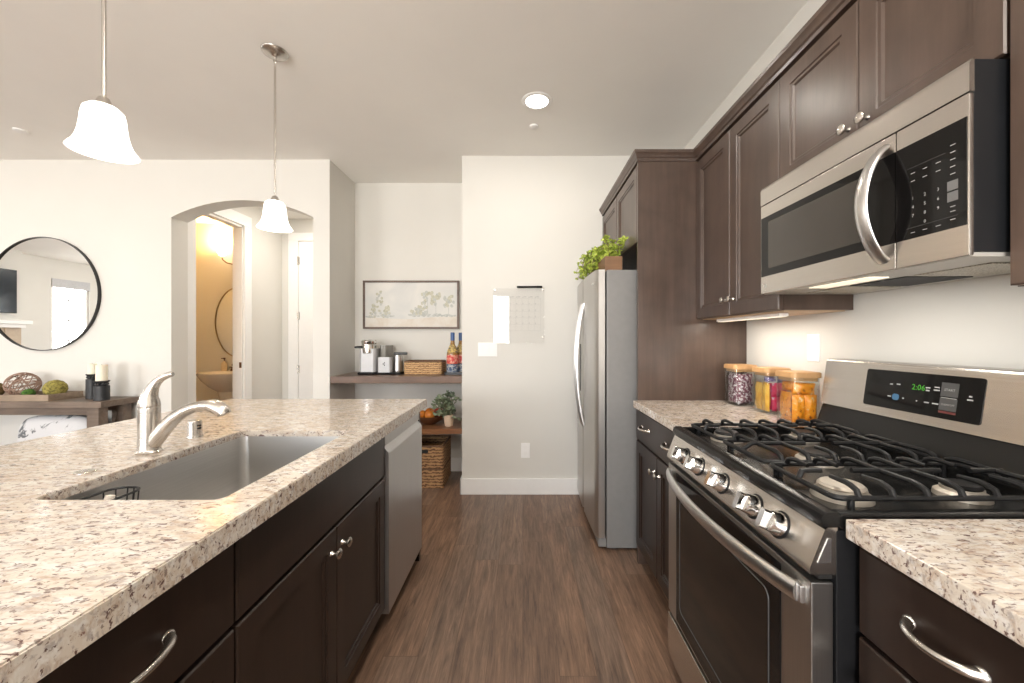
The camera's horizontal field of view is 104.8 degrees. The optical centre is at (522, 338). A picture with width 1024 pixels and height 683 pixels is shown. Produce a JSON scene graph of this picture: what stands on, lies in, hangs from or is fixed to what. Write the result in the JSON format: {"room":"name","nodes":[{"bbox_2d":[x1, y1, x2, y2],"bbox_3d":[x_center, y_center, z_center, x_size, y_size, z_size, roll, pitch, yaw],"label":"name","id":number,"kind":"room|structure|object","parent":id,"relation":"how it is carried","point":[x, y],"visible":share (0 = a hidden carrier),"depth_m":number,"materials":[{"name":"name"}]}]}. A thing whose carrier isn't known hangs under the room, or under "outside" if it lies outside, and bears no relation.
{"room":"kitchen","nodes":[
{"label":"kitchen","id":0,"kind":"room"},
{"bbox_2d":[17,415,86,441],"bbox_3d":[-3.630,0.831,3.085,0.600,0.474,0.150,0,0,0],"label":"throw cushion","id":1,"kind":"object","parent":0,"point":[39,426],"visible":0.33,"depth_m":3.02,"materials":[{"name":"white fabric"}]},
{"bbox_2d":[0,160,338,445],"bbox_3d":[-5.150,-0.114,3.340,7.100,2.740,0.160,0,0,0],"label":"wall","id":2,"kind":"structure","parent":0,"point":[130,221],"depth_m":3.26,"materials":[{"name":"paint"}]},
{"bbox_2d":[0,237,100,350],"bbox_3d":[-3.955,-0.372,3.247,0.936,0.936,0.026,0,0,0],"label":"round mirror","id":3,"kind":"object","parent":2,"relation":"attached to","point":[50,290],"visible":1,"depth_m":3.25,"materials":[{"name":"black mirror"}]},
{"bbox_2d":[196,223,232,401],"bbox_3d":[-3.890,-0.114,5.105,1.620,2.740,0.110,0,0,0],"label":"wall","id":4,"kind":"structure","parent":0,"point":[214,277],"depth_m":5.05,"materials":[{"name":"paint"}]},
{"bbox_2d":[215,288,232,355],"bbox_3d":[-3.630,-0.214,5.040,0.612,0.906,0.020,0,0,0],"label":"oval mirror","id":5,"kind":"object","parent":4,"relation":"attached to","point":[224,311],"visible":0.39,"depth_m":5.04,"materials":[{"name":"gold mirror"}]},
{"bbox_2d":[216,245,232,264],"bbox_3d":[-3.620,-1.036,4.967,0.452,0.265,0.166,0,0,0],"label":"vanity light","id":6,"kind":"object","parent":4,"relation":"attached to","point":[222,250],"visible":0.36,"depth_m":4.92,"materials":[{"name":"white glass"}]},
{"bbox_2d":[211,207,281,398],"bbox_3d":[-3.015,-0.114,4.195,0.090,2.740,1.550,0,0,0],"label":"wall","id":7,"kind":"structure","parent":0,"point":[266,245],"depth_m":4.54,"materials":[{"name":"paint"}]},
{"bbox_2d":[188,209,251,403],"bbox_3d":[-3.014,-0.029,3.868,0.132,2.570,0.835,0,0,0],"label":"trim","id":8,"kind":"structure","parent":7,"relation":"attached to","point":[242,235],"depth_m":4.17,"materials":[{"name":"white paint"}]},
{"bbox_2d":[282,219,312,398],"bbox_3d":[-2.390,-0.114,4.915,1.380,2.740,0.110,0,0,0],"label":"wall","id":9,"kind":"structure","parent":0,"point":[297,225],"depth_m":4.86,"materials":[{"name":"paint"}]},
{"bbox_2d":[288,233,312,398],"bbox_3d":[-2.355,-0.024,4.845,1.050,2.560,0.030,0,0,0],"label":"trim","id":10,"kind":"structure","parent":9,"relation":"attached to","point":[293,238],"depth_m":4.83,"materials":[{"name":"white paint"}]},
{"bbox_2d":[297,242,312,398],"bbox_3d":[-2.362,0.029,4.840,0.825,2.445,0.041,0,0,0],"label":"door","id":11,"kind":"structure","parent":9,"relation":"in","point":[305,259],"depth_m":4.83,"materials":[{"name":"white paint"}]},
{"bbox_2d":[339,169,354,398],"bbox_3d":[-1.650,-0.114,4.195,0.100,2.740,1.550,0,0,0],"label":"wall","id":12,"kind":"structure","parent":0,"point":[346,185],"depth_m":3.57,"materials":[{"name":"paint"}]},
{"bbox_2d":[0,0,807,222],"bbox_3d":[-3.750,-1.544,0.550,10.300,0.120,9.500,0,0,0],"label":"ceiling","id":13,"kind":"structure","parent":0,"point":[384,91],"depth_m":2.19,"materials":[{"name":"paint"}]},
{"bbox_2d":[12,127,28,133],"bbox_3d":[-3.570,-1.478,2.800,0.076,0.012,0.076,0,0,0],"label":"sprinkler cover","id":14,"kind":"object","parent":13,"relation":"attached to","point":[19,130],"visible":1,"depth_m":2.79,"materials":[{"name":"white paint"}]},
{"bbox_2d":[63,0,140,163],"bbox_3d":[-1.282,-1.027,1.205,0.162,0.913,0.162,0,0,0],"label":"pendant light","id":15,"kind":"object","parent":13,"relation":"hanging from","point":[101,130],"visible":1,"depth_m":1.19,"materials":[{"name":"white glass"}]},
{"bbox_2d":[256,43,292,232],"bbox_3d":[-1.282,-1.027,2.037,0.162,0.913,0.162,0,0,0],"label":"pendant light","id":16,"kind":"object","parent":13,"relation":"hanging from","point":[274,216],"visible":1,"depth_m":2.02,"materials":[{"name":"white glass"}]},
{"bbox_2d":[530,124,537,129],"bbox_3d":[0.077,-1.478,2.745,0.060,0.012,0.060,0,0,0],"label":"sprinkler cover","id":17,"kind":"object","parent":13,"relation":"attached to","point":[532,126],"visible":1,"depth_m":2.73,"materials":[{"name":"white paint"}]},
{"bbox_2d":[522,92,551,109],"bbox_3d":[0.087,-1.481,2.457,0.190,0.006,0.190,0,0,0],"label":"recessed light","id":18,"kind":"object","parent":13,"relation":"in","point":[533,100],"visible":1,"depth_m":2.45,"materials":[{"name":"white paint"}]},
{"bbox_2d":[355,183,461,456],"bbox_3d":[-1.047,-0.114,3.815,1.106,2.740,0.130,0,0,0],"label":"wall","id":19,"kind":"structure","parent":0,"point":[404,231],"depth_m":3.75,"materials":[{"name":"paint"}]},
{"bbox_2d":[330,372,461,382],"bbox_3d":[-1.047,0.339,3.506,1.102,0.058,0.483,0,0,0],"label":"shelf","id":20,"kind":"object","parent":19,"relation":"attached to","point":[353,377],"visible":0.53,"depth_m":3.27,"materials":[{"name":"brown wood"}]},
{"bbox_2d":[354,339,406,374],"bbox_3d":[-1.256,0.157,3.546,0.443,0.306,0.307,0,0,0],"label":"coffee maker","id":21,"kind":"object","parent":20,"relation":"on","point":[374,360],"visible":0.98,"depth_m":3.43,"materials":[{"name":"silver plastic"}]},
{"bbox_2d":[404,360,445,373],"bbox_3d":[-0.878,0.251,3.555,0.339,0.117,0.216,0,0,0],"label":"seagrass basket","id":22,"kind":"object","parent":20,"relation":"on","point":[410,366],"visible":0.98,"depth_m":3.45,"materials":[{"name":"beige wicker"}]},
{"bbox_2d":[444,371,461,374],"bbox_3d":[-0.591,0.298,3.510,0.186,0.022,0.220,0,0,0],"label":"serving tray","id":23,"kind":"object","parent":20,"relation":"on","point":[446,372],"visible":0.45,"depth_m":3.40,"materials":[{"name":"black metal"}]},
{"bbox_2d":[447,332,458,371],"bbox_3d":[-0.619,0.124,3.465,0.104,0.362,0.104,0,0,0],"label":"syrup bottle","id":24,"kind":"object","parent":23,"relation":"on","point":[452,353],"visible":0.92,"depth_m":3.43,"materials":[{"name":"multicoloured glass"}]},
{"bbox_2d":[457,333,461,371],"bbox_3d":[-0.562,0.124,3.560,0.104,0.362,0.104,0,0,0],"label":"syrup bottle","id":25,"kind":"object","parent":23,"relation":"on","point":[459,347],"visible":0.48,"depth_m":3.51,"materials":[{"name":"multicoloured glass"}]},
{"bbox_2d":[363,280,458,328],"bbox_3d":[-1.058,-0.324,3.732,0.907,0.456,0.034,0,0,0],"label":"landscape painting","id":26,"kind":"object","parent":19,"relation":"attached to","point":[387,304],"visible":1,"depth_m":3.73,"materials":[{"name":"beige paper"}]},
{"bbox_2d":[420,418,461,434],"bbox_3d":[-1.047,0.772,3.506,1.102,0.043,0.483,0,0,0],"label":"shelf","id":27,"kind":"object","parent":19,"relation":"attached to","point":[439,427],"visible":0.21,"depth_m":3.31,"materials":[{"name":"brown wood"}]},
{"bbox_2d":[420,415,443,424],"bbox_3d":[-0.830,0.712,3.500,0.280,0.078,0.280,0,0,0],"label":"fruit bowl","id":28,"kind":"object","parent":27,"relation":"on","point":[426,421],"visible":0.56,"depth_m":3.40,"materials":[{"name":"brown wood"}]},
{"bbox_2d":[420,410,425,417],"bbox_3d":[-0.896,0.663,3.476,0.086,0.088,0.086,0,0,0],"label":"fruit","id":29,"kind":"object","parent":28,"relation":"in","point":[422,413],"visible":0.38,"depth_m":3.44,"materials":[{"name":"orange food"}]},
{"bbox_2d":[425,409,434,417],"bbox_3d":[-0.813,0.661,3.442,0.090,0.093,0.090,0,0,0],"label":"fruit","id":30,"kind":"object","parent":28,"relation":"in","point":[429,414],"visible":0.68,"depth_m":3.41,"materials":[{"name":"orange food"}]},
{"bbox_2d":[431,390,461,426],"bbox_3d":[-0.641,0.600,3.391,0.282,0.302,0.351,0,0,0],"label":"eucalyptus","id":31,"kind":"object","parent":27,"relation":"on","point":[446,405],"visible":1,"depth_m":3.37,"materials":[{"name":"green plant"}]},
{"bbox_2d":[444,414,453,426],"bbox_3d":[-0.640,0.701,3.400,0.084,0.100,0.084,0,0,0],"label":"pot","id":32,"kind":"object","parent":27,"relation":"on","point":[448,418],"depth_m":3.37,"materials":[{"name":"beige ceramic"}]},
{"bbox_2d":[346,471,682,682],"bbox_3d":[-3.750,1.306,0.550,10.300,0.100,9.500,0,0,0],"label":"floor","id":33,"kind":"structure","parent":0,"point":[501,588],"depth_m":1.87,"materials":[{"name":"wood"}]},
{"bbox_2d":[0,396,139,427],"bbox_3d":[-3.955,0.864,3.090,1.610,0.785,0.300,0,0,0],"label":"console table","id":34,"kind":"object","parent":33,"relation":"on","point":[96,412],"visible":0.44,"depth_m":2.98,"materials":[{"name":"brown wood"}]},
{"bbox_2d":[0,391,83,400],"bbox_3d":[-4.022,0.447,3.095,0.875,0.048,0.240,0,0,0],"label":"wooden tray","id":35,"kind":"object","parent":34,"relation":"on","point":[39,396],"visible":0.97,"depth_m":2.98,"materials":[{"name":"brown wood"}]},
{"bbox_2d":[0,383,5,394],"bbox_3d":[-4.124,0.396,3.071,0.123,0.123,0.120,0,0,0],"label":"decorative ball","id":36,"kind":"object","parent":35,"relation":"in","point":[2,391],"visible":0.57,"depth_m":3.08,"materials":[{"name":"brown wicker"}]},
{"bbox_2d":[2,372,41,394],"bbox_3d":[-3.935,0.359,3.100,0.194,0.195,0.194,0,0,0],"label":"ball","id":37,"kind":"object","parent":35,"relation":"in","point":[38,382],"visible":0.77,"depth_m":3.07,"materials":[{"name":"brown wicker"}]},
{"bbox_2d":[21,389,35,394],"bbox_3d":[-3.801,0.419,3.030,0.077,0.077,0.076,0,0,0],"label":"moss ball","id":38,"kind":"object","parent":35,"relation":"in","point":[26,391],"visible":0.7,"depth_m":3.01,"materials":[{"name":"green plant"}]},
{"bbox_2d":[41,380,68,394],"bbox_3d":[-3.663,0.389,3.086,0.140,0.138,0.137,0,0,0],"label":"moss ball","id":39,"kind":"object","parent":35,"relation":"on","point":[53,386],"visible":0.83,"depth_m":3.05,"materials":[{"name":"plant"}]},
{"bbox_2d":[85,374,94,398],"bbox_3d":[-3.395,0.373,3.105,0.073,0.196,0.073,0,0,0],"label":"candle holder","id":40,"kind":"object","parent":34,"relation":"on","point":[89,383],"visible":0.66,"depth_m":3.08,"materials":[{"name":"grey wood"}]},
{"bbox_2d":[87,363,96,373],"bbox_3d":[-3.395,0.234,3.105,0.053,0.090,0.053,0,0,0],"label":"pillar candle","id":41,"kind":"object","parent":40,"relation":"on","point":[90,367],"visible":0.85,"depth_m":3.08,"materials":[{"name":"beige wax"}]},
{"bbox_2d":[93,380,109,400],"bbox_3d":[-3.245,0.395,3.035,0.094,0.150,0.094,0,0,0],"label":"candle holder","id":42,"kind":"object","parent":34,"relation":"on","point":[101,390],"visible":0.96,"depth_m":3.01,"materials":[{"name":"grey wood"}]},
{"bbox_2d":[95,365,107,380],"bbox_3d":[-3.245,0.259,3.035,0.068,0.130,0.068,0,0,0],"label":"pillar candle","id":43,"kind":"object","parent":42,"relation":"on","point":[101,371],"visible":0.97,"depth_m":3.01,"materials":[{"name":"beige wax"}]},
{"bbox_2d":[93,380,109,382],"bbox_3d":[-3.245,0.328,3.035,0.094,0.016,0.094,0,0,0],"label":"cup","id":44,"kind":"object","parent":42,"relation":"on","point":[107,381],"depth_m":3.01,"materials":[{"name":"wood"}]},
{"bbox_2d":[37,543,233,682],"bbox_3d":[-0.905,0.823,0.557,0.714,0.866,0.489,0,0,0],"label":"base cabinet","id":45,"kind":"object","parent":33,"relation":"on","point":[183,635],"visible":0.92,"depth_m":0.66,"materials":[{"name":"brown wood"}]},
{"bbox_2d":[196,371,232,400],"bbox_3d":[-3.600,0.830,4.785,0.620,0.852,0.519,0,0,0],"label":"pedestal sink","id":46,"kind":"object","parent":33,"relation":"on","point":[221,382],"visible":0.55,"depth_m":4.62,"materials":[{"name":"ceramic"}]},
{"bbox_2d":[221,358,227,370],"bbox_3d":[-3.790,0.321,4.995,0.068,0.164,0.079,0,0,0],"label":"soap bottle","id":47,"kind":"object","parent":46,"relation":"on","point":[224,365],"visible":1,"depth_m":4.97,"materials":[{"name":"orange plastic"}]},
{"bbox_2d":[229,437,384,682],"bbox_3d":[-0.908,0.823,1.238,0.707,0.866,0.865,0,0,0],"label":"base cabinet","id":48,"kind":"object","parent":33,"relation":"on","point":[309,579],"visible":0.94,"depth_m":1.12,"materials":[{"name":"brown wood"}]},
{"bbox_2d":[0,399,426,682],"bbox_3d":[-1.112,0.364,0.750,1.128,0.045,2.999,0,0,0],"label":"countertop","id":49,"kind":"structure","parent":48,"relation":"on","point":[72,571],"depth_m":0.76,"materials":[{"name":"stone"}]},
{"bbox_2d":[73,468,96,474],"bbox_3d":[-1.126,0.340,1.013,0.042,0.005,0.042,0,0,0],"label":"cover","id":50,"kind":"object","parent":49,"relation":"on","point":[89,470],"visible":1,"depth_m":1.00,"materials":[{"name":"silver metal"}]},
{"bbox_2d":[134,372,230,454],"bbox_3d":[-1.025,0.221,1.192,0.277,0.245,0.066,0,0,0],"label":"kitchen faucet","id":51,"kind":"object","parent":49,"relation":"on","point":[152,431],"visible":1,"depth_m":1.18,"materials":[{"name":"silver metal"}]},
{"bbox_2d":[186,419,203,438],"bbox_3d":[-1.145,0.312,1.375,0.047,0.060,0.047,0,0,0],"label":"air gap cap","id":52,"kind":"object","parent":49,"relation":"on","point":[194,427],"visible":1,"depth_m":1.36,"materials":[{"name":"silver metal"}]},
{"bbox_2d":[61,436,339,499],"bbox_3d":[-0.846,0.478,1.157,0.424,0.226,0.655,0,0,0],"label":"sink","id":53,"kind":"object","parent":49,"relation":"in","point":[219,471],"visible":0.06,"depth_m":1.35,"materials":[{"name":"metal"}]},
{"bbox_2d":[79,486,140,499],"bbox_3d":[-0.995,0.408,0.926,0.082,0.070,0.154,0,0,0],"label":"sink caddy","id":54,"kind":"object","parent":53,"relation":"attached to","point":[138,488],"visible":0.17,"depth_m":0.97,"materials":[{"name":"black metal"}]},
{"bbox_2d":[104,495,115,499],"bbox_3d":[-0.997,0.406,0.938,0.047,0.064,0.048,0,0,0],"label":"scrub brush","id":55,"kind":"object","parent":54,"relation":"in","point":[107,497],"visible":0.23,"depth_m":0.94,"materials":[{"name":"white plastic"}]},
{"bbox_2d":[102,488,139,499],"bbox_3d":[-0.995,0.409,0.926,0.079,0.067,0.151,0,0,0],"label":"basket","id":56,"kind":"object","parent":54,"relation":"on","point":[137,489],"depth_m":0.97,"materials":[{"name":"black metal"}]},
{"bbox_2d":[381,413,421,614],"bbox_3d":[-0.885,0.823,1.950,0.629,0.866,0.545,0,0,0],"label":"dishwasher","id":57,"kind":"object","parent":33,"relation":"on","point":[403,445],"visible":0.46,"depth_m":1.85,"materials":[{"name":"silver metal"}]},
{"bbox_2d":[415,412,419,560],"bbox_3d":[-0.924,0.822,2.236,0.676,0.868,0.020,0,0,0],"label":"island end panel","id":58,"kind":"object","parent":33,"relation":"on","point":[418,555],"visible":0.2,"depth_m":2.23,"materials":[{"name":"brown wood"}]},
{"bbox_2d":[422,456,450,487],"bbox_3d":[-0.846,1.172,3.495,0.354,0.166,0.376,0,0,0],"label":"storage basket","id":59,"kind":"object","parent":33,"relation":"on","point":[431,477],"visible":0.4,"depth_m":3.31,"materials":[{"name":"wicker"}]},
{"bbox_2d":[422,435,450,467],"bbox_3d":[-0.846,0.991,3.494,0.354,0.192,0.378,0,0,0],"label":"storage basket","id":60,"kind":"object","parent":59,"relation":"on","point":[436,449],"visible":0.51,"depth_m":3.31,"materials":[{"name":"wicker"}]},
{"bbox_2d":[574,269,636,547],"bbox_3d":[0.779,0.422,2.750,0.842,1.668,0.830,0,0,0],"label":"refrigerator","id":61,"kind":"object","parent":33,"relation":"on","point":[605,344],"visible":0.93,"depth_m":2.34,"materials":[{"name":"metal"}]},
{"bbox_2d":[573,235,628,279],"bbox_3d":[0.515,-0.529,2.710,0.272,0.234,0.662,0,0,0],"label":"planter","id":62,"kind":"object","parent":61,"relation":"on","point":[605,256],"visible":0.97,"depth_m":2.53,"materials":[{"name":"brown wood"}]},
{"bbox_2d":[636,410,674,600],"bbox_3d":[0.921,0.819,1.858,0.654,0.874,0.680,0,0,0],"label":"base cabinet","id":63,"kind":"object","parent":33,"relation":"on","point":[654,442],"visible":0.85,"depth_m":1.89,"materials":[{"name":"brown wood"}]},
{"bbox_2d":[633,400,815,430],"bbox_3d":[0.931,0.361,1.857,0.635,0.038,0.683,0,0,0],"label":"countertop","id":64,"kind":"structure","parent":63,"relation":"on","point":[669,413],"depth_m":1.86,"materials":[{"name":"stone"}]},
{"bbox_2d":[724,364,756,371],"bbox_3d":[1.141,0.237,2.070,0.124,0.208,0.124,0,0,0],"label":"lid","id":65,"kind":"object","parent":64,"relation":"on","point":[729,367],"visible":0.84,"depth_m":2.02,"materials":[{"name":"brown wood"}]},
{"bbox_2d":[728,392,736,402],"bbox_3d":[1.104,0.301,2.074,0.036,0.064,0.083,0,0,0],"label":"snack packet","id":66,"kind":"object","parent":65,"relation":"in","point":[732,397],"visible":0.83,"depth_m":2.06,"materials":[{"name":"plastic"}]},
{"bbox_2d":[728,383,736,392],"bbox_3d":[1.105,0.255,2.074,0.036,0.063,0.082,0,0,0],"label":"snack packet","id":67,"kind":"object","parent":65,"relation":"in","point":[731,387],"visible":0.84,"depth_m":2.06,"materials":[{"name":"plastic"}]},
{"bbox_2d":[728,372,736,384],"bbox_3d":[1.104,0.209,2.074,0.035,0.060,0.080,0,0,0],"label":"snack packet","id":68,"kind":"object","parent":65,"relation":"in","point":[732,378],"visible":0.96,"depth_m":2.06,"materials":[{"name":"plastic"}]},
{"bbox_2d":[735,393,752,404],"bbox_3d":[1.141,0.301,2.034,0.092,0.077,0.036,0,0,0],"label":"snack packet","id":69,"kind":"object","parent":65,"relation":"in","point":[742,398],"visible":1,"depth_m":2.02,"materials":[{"name":"plastic"}]},
{"bbox_2d":[735,383,752,393],"bbox_3d":[1.141,0.255,2.034,0.090,0.073,0.037,0,0,0],"label":"snack packet","id":70,"kind":"object","parent":65,"relation":"in","point":[741,388],"visible":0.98,"depth_m":2.02,"materials":[{"name":"plastic"}]},
{"bbox_2d":[736,374,751,384],"bbox_3d":[1.141,0.209,2.034,0.081,0.061,0.034,0,0,0],"label":"snack packet","id":71,"kind":"object","parent":65,"relation":"in","point":[741,378],"visible":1,"depth_m":2.02,"materials":[{"name":"plastic"}]},
{"bbox_2d":[752,367,790,375],"bbox_3d":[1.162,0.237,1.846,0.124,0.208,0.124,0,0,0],"label":"lid","id":72,"kind":"object","parent":64,"relation":"on","point":[764,371],"visible":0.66,"depth_m":1.80,"materials":[{"name":"brown wood"}]},
{"bbox_2d":[755,381,762,408],"bbox_3d":[1.124,0.268,1.876,0.035,0.128,0.038,0,0,-42],"label":"snack packet","id":73,"kind":"object","parent":72,"relation":"in","point":[758,387],"visible":0.84,"depth_m":1.86,"materials":[{"name":"yellow plastic"}]},
{"bbox_2d":[761,383,770,411],"bbox_3d":[1.124,0.268,1.822,0.029,0.128,0.052,0,0,0],"label":"snack packet","id":74,"kind":"object","parent":72,"relation":"in","point":[766,398],"visible":1,"depth_m":1.81,"materials":[{"name":"yellow plastic"}]},
{"bbox_2d":[768,383,771,409],"bbox_3d":[1.179,0.268,1.844,0.064,0.125,0.034,0,0,0],"label":"snack packet","id":75,"kind":"object","parent":72,"relation":"in","point":[768,383],"visible":0.13,"depth_m":1.84,"materials":[{"name":"plastic"}]},
{"bbox_2d":[765,377,775,381],"bbox_3d":[1.138,0.186,1.810,0.038,0.026,0.037,0,0,42],"label":"snack packet","id":76,"kind":"object","parent":72,"relation":"in","point":[768,379],"visible":1,"depth_m":1.80,"materials":[{"name":"purple plastic"}]},
{"bbox_2d":[772,397,779,410],"bbox_3d":[1.176,0.299,1.808,0.070,0.064,0.035,0,0,0],"label":"snack packet","id":77,"kind":"object","parent":72,"relation":"in","point":[775,400],"visible":0.62,"depth_m":1.80,"materials":[{"name":"red plastic"}]},
{"bbox_2d":[772,383,785,396],"bbox_3d":[1.176,0.234,1.808,0.070,0.064,0.034,0,0,0],"label":"snack packet","id":78,"kind":"object","parent":72,"relation":"in","point":[776,387],"visible":0.68,"depth_m":1.80,"materials":[{"name":"plastic"}]},
{"bbox_2d":[775,370,821,380],"bbox_3d":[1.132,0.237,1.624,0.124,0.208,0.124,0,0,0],"label":"lid","id":79,"kind":"object","parent":64,"relation":"on","point":[789,375],"visible":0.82,"depth_m":1.57,"materials":[{"name":"brown wood"}]},
{"bbox_2d":[780,390,791,420],"bbox_3d":[1.094,0.276,1.640,0.033,0.118,0.068,0,0,0],"label":"snack packet","id":80,"kind":"object","parent":79,"relation":"in","point":[785,396],"visible":1,"depth_m":1.62,"materials":[{"name":"orange plastic"}]},
{"bbox_2d":[782,380,793,390],"bbox_3d":[1.100,0.194,1.636,0.034,0.043,0.072,0,0,0],"label":"snack packet","id":81,"kind":"object","parent":79,"relation":"in","point":[786,385],"visible":0.91,"depth_m":1.62,"materials":[{"name":"orange plastic"}]},
{"bbox_2d":[792,395,804,421],"bbox_3d":[1.109,0.280,1.586,0.042,0.110,0.040,0,0,40],"label":"snack packet","id":82,"kind":"object","parent":79,"relation":"in","point":[798,401],"visible":0.92,"depth_m":1.58,"materials":[{"name":"orange plastic"}]},
{"bbox_2d":[792,382,814,394],"bbox_3d":[1.132,0.200,1.588,0.093,0.053,0.033,0,0,0],"label":"snack packet","id":83,"kind":"object","parent":79,"relation":"in","point":[798,387],"visible":1,"depth_m":1.58,"materials":[{"name":"orange plastic"}]},
{"bbox_2d":[804,395,816,421],"bbox_3d":[1.158,0.280,1.586,0.039,0.110,0.037,0,0,-41],"label":"snack packet","id":84,"kind":"object","parent":79,"relation":"in","point":[810,400],"visible":0.94,"depth_m":1.58,"materials":[{"name":"orange plastic"}]},
{"bbox_2d":[637,161,746,563],"bbox_3d":[0.946,0.132,2.211,0.607,2.248,0.022,0,0,0],"label":"panel","id":85,"kind":"object","parent":33,"relation":"on","point":[681,356],"visible":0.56,"depth_m":2.20,"materials":[{"name":"brown wood"}]},
{"bbox_2d":[666,359,1023,682],"bbox_3d":[0.866,0.665,1.133,0.744,1.181,0.754,0,0,0],"label":"gas range","id":86,"kind":"object","parent":33,"relation":"on","point":[764,570],"visible":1,"depth_m":1.00,"materials":[{"name":"silver metal"}]},
{"bbox_2d":[673,426,1023,528],"bbox_3d":[0.857,0.350,1.133,0.566,0.033,0.753,0,0,0],"label":"cooktop","id":87,"kind":"object","parent":86,"relation":"in","point":[812,508],"depth_m":0.93,"materials":[{"name":"black metal"}]},
{"bbox_2d":[859,547,1023,682],"bbox_3d":[0.921,0.819,0.545,0.654,0.874,0.398,0,0,0],"label":"base cabinet","id":88,"kind":"object","parent":33,"relation":"on","point":[914,634],"visible":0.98,"depth_m":0.62,"materials":[{"name":"brown wood"}]},
{"bbox_3d":[0.921,0.819,0.022,0.654,0.874,0.641,0,0,0],"label":"base cabinet","id":89,"kind":"object","parent":33,"relation":"on","visible":0},
{"bbox_2d":[846,519,1023,646],"bbox_3d":[0.931,0.361,0.001,0.635,0.038,1.502,0,0,0],"label":"countertop","id":90,"kind":"structure","parent":89,"relation":"on","point":[976,565],"depth_m":0.63,"materials":[{"name":"stone"}]},
{"bbox_2d":[462,156,629,477],"bbox_3d":[0.378,-0.114,3.545,1.744,2.740,0.710,0,0,0],"label":"wall","id":91,"kind":"structure","parent":0,"point":[527,220],"depth_m":3.19,"materials":[{"name":"paint"}]},
{"bbox_2d":[478,342,496,355],"bbox_3d":[-0.286,0.085,3.185,0.156,0.113,0.009,0,0,0],"label":"light switch","id":92,"kind":"object","parent":91,"relation":"attached to","point":[484,348],"visible":1,"depth_m":3.18,"materials":[{"name":"white plastic"}]},
{"bbox_2d":[451,457,578,494],"bbox_3d":[-0.500,1.191,3.462,2.200,0.130,0.575,0,0,0],"label":"baseboard","id":93,"kind":"structure","parent":91,"relation":"attached to","point":[468,486],"depth_m":3.17,"materials":[{"name":"white paint"}]},
{"bbox_2d":[494,289,543,337],"bbox_3d":[-0.033,-0.188,3.175,0.410,0.444,0.030,0,0,0],"label":"calendar board","id":94,"kind":"object","parent":91,"relation":"attached to","point":[494,289],"visible":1,"depth_m":3.17,"materials":[{"name":"clear plastic"}]},
{"bbox_2d":[517,286,541,287],"bbox_3d":[0.052,-0.419,3.170,0.205,0.018,0.018,0,0,0],"label":"marker","id":95,"kind":"object","parent":94,"relation":"on","point":[517,286],"visible":1,"depth_m":3.16,"materials":[{"name":"black plastic"}]},
{"bbox_2d":[521,443,529,457],"bbox_3d":[0.020,0.901,3.186,0.072,0.120,0.008,0,0,0],"label":"wall outlet","id":96,"kind":"object","parent":91,"relation":"attached to","point":[525,447],"visible":1,"depth_m":3.18,"materials":[{"name":"white plastic"}]},
{"bbox_2d":[683,0,1023,417],"bbox_3d":[1.310,-0.114,-0.100,0.120,2.740,8.000,0,0,0],"label":"wall","id":97,"kind":"structure","parent":0,"point":[979,322],"depth_m":1.32,"materials":[{"name":"paint"}]},
{"bbox_2d":[603,166,636,269],"bbox_3d":[0.945,-0.768,2.705,0.606,0.448,0.960,0,0,0],"label":"upper cabinet","id":98,"kind":"object","parent":97,"relation":"attached to","point":[620,220],"visible":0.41,"depth_m":2.54,"materials":[{"name":"brown wood"}]},
{"bbox_2d":[599,0,857,215],"bbox_3d":[0.800,-1.020,1.618,0.369,0.055,3.136,0,0,0],"label":"crown molding","id":99,"kind":"structure","parent":98,"relation":"on","point":[830,12],"depth_m":1.62,"materials":[{"name":"brown wood"}]},
{"bbox_2d":[696,80,852,319],"bbox_3d":[1.091,-0.549,1.843,0.313,0.886,0.709,0,0,0],"label":"upper cabinet","id":100,"kind":"object","parent":97,"relation":"attached to","point":[731,177],"visible":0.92,"depth_m":1.77,"materials":[{"name":"brown wood"}]},
{"bbox_2d":[717,313,788,321],"bbox_3d":[1.060,-0.098,1.860,0.040,0.015,0.520,0,0,0],"label":"light","id":101,"kind":"object","parent":100,"relation":"attached to","point":[775,315],"visible":0.98,"depth_m":1.77,"materials":[{"name":"white paint"}]},
{"bbox_2d":[807,334,819,361],"bbox_3d":[1.246,0.038,1.691,0.007,0.116,0.072,0,0,0],"label":"wall outlet","id":102,"kind":"object","parent":97,"relation":"attached to","point":[813,340],"visible":1,"depth_m":1.69,"materials":[{"name":"white plastic"}]},
{"bbox_2d":[810,338,814,344],"bbox_3d":[1.243,0.010,1.691,0.002,0.028,0.030,0,0,0],"label":"socket","id":103,"kind":"object","parent":102,"relation":"attached to","point":[812,340],"depth_m":1.69,"materials":[{"name":"white paint"}]},
{"bbox_2d":[810,351,814,357],"bbox_3d":[1.243,0.066,1.691,0.002,0.028,0.030,0,0,0],"label":"socket","id":104,"kind":"object","parent":102,"relation":"attached to","point":[812,353],"depth_m":1.69,"materials":[{"name":"white paint"}]},
{"bbox_2d":[780,0,1009,177],"bbox_3d":[1.091,-0.781,1.136,0.313,0.422,0.696,0,0,0],"label":"upper cabinet","id":105,"kind":"object","parent":97,"relation":"attached to","point":[879,54],"visible":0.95,"depth_m":1.08,"materials":[{"name":"brown wood"}]},
{"bbox_2d":[761,57,1009,293],"bbox_3d":[1.040,-0.365,1.137,0.416,0.402,0.694,0,0,0],"label":"microwave","id":106,"kind":"object","parent":105,"relation":"attached to","point":[918,194],"visible":1,"depth_m":0.93,"materials":[{"name":"silver metal"}]},
{"bbox_2d":[1010,0,1023,286],"bbox_3d":[1.091,-0.548,0.417,0.313,0.888,0.733,0,0,0],"label":"upper cabinet","id":107,"kind":"object","parent":97,"relation":"attached to","point":[1016,6],"visible":1,"depth_m":0.77,"materials":[{"name":"brown wood"}]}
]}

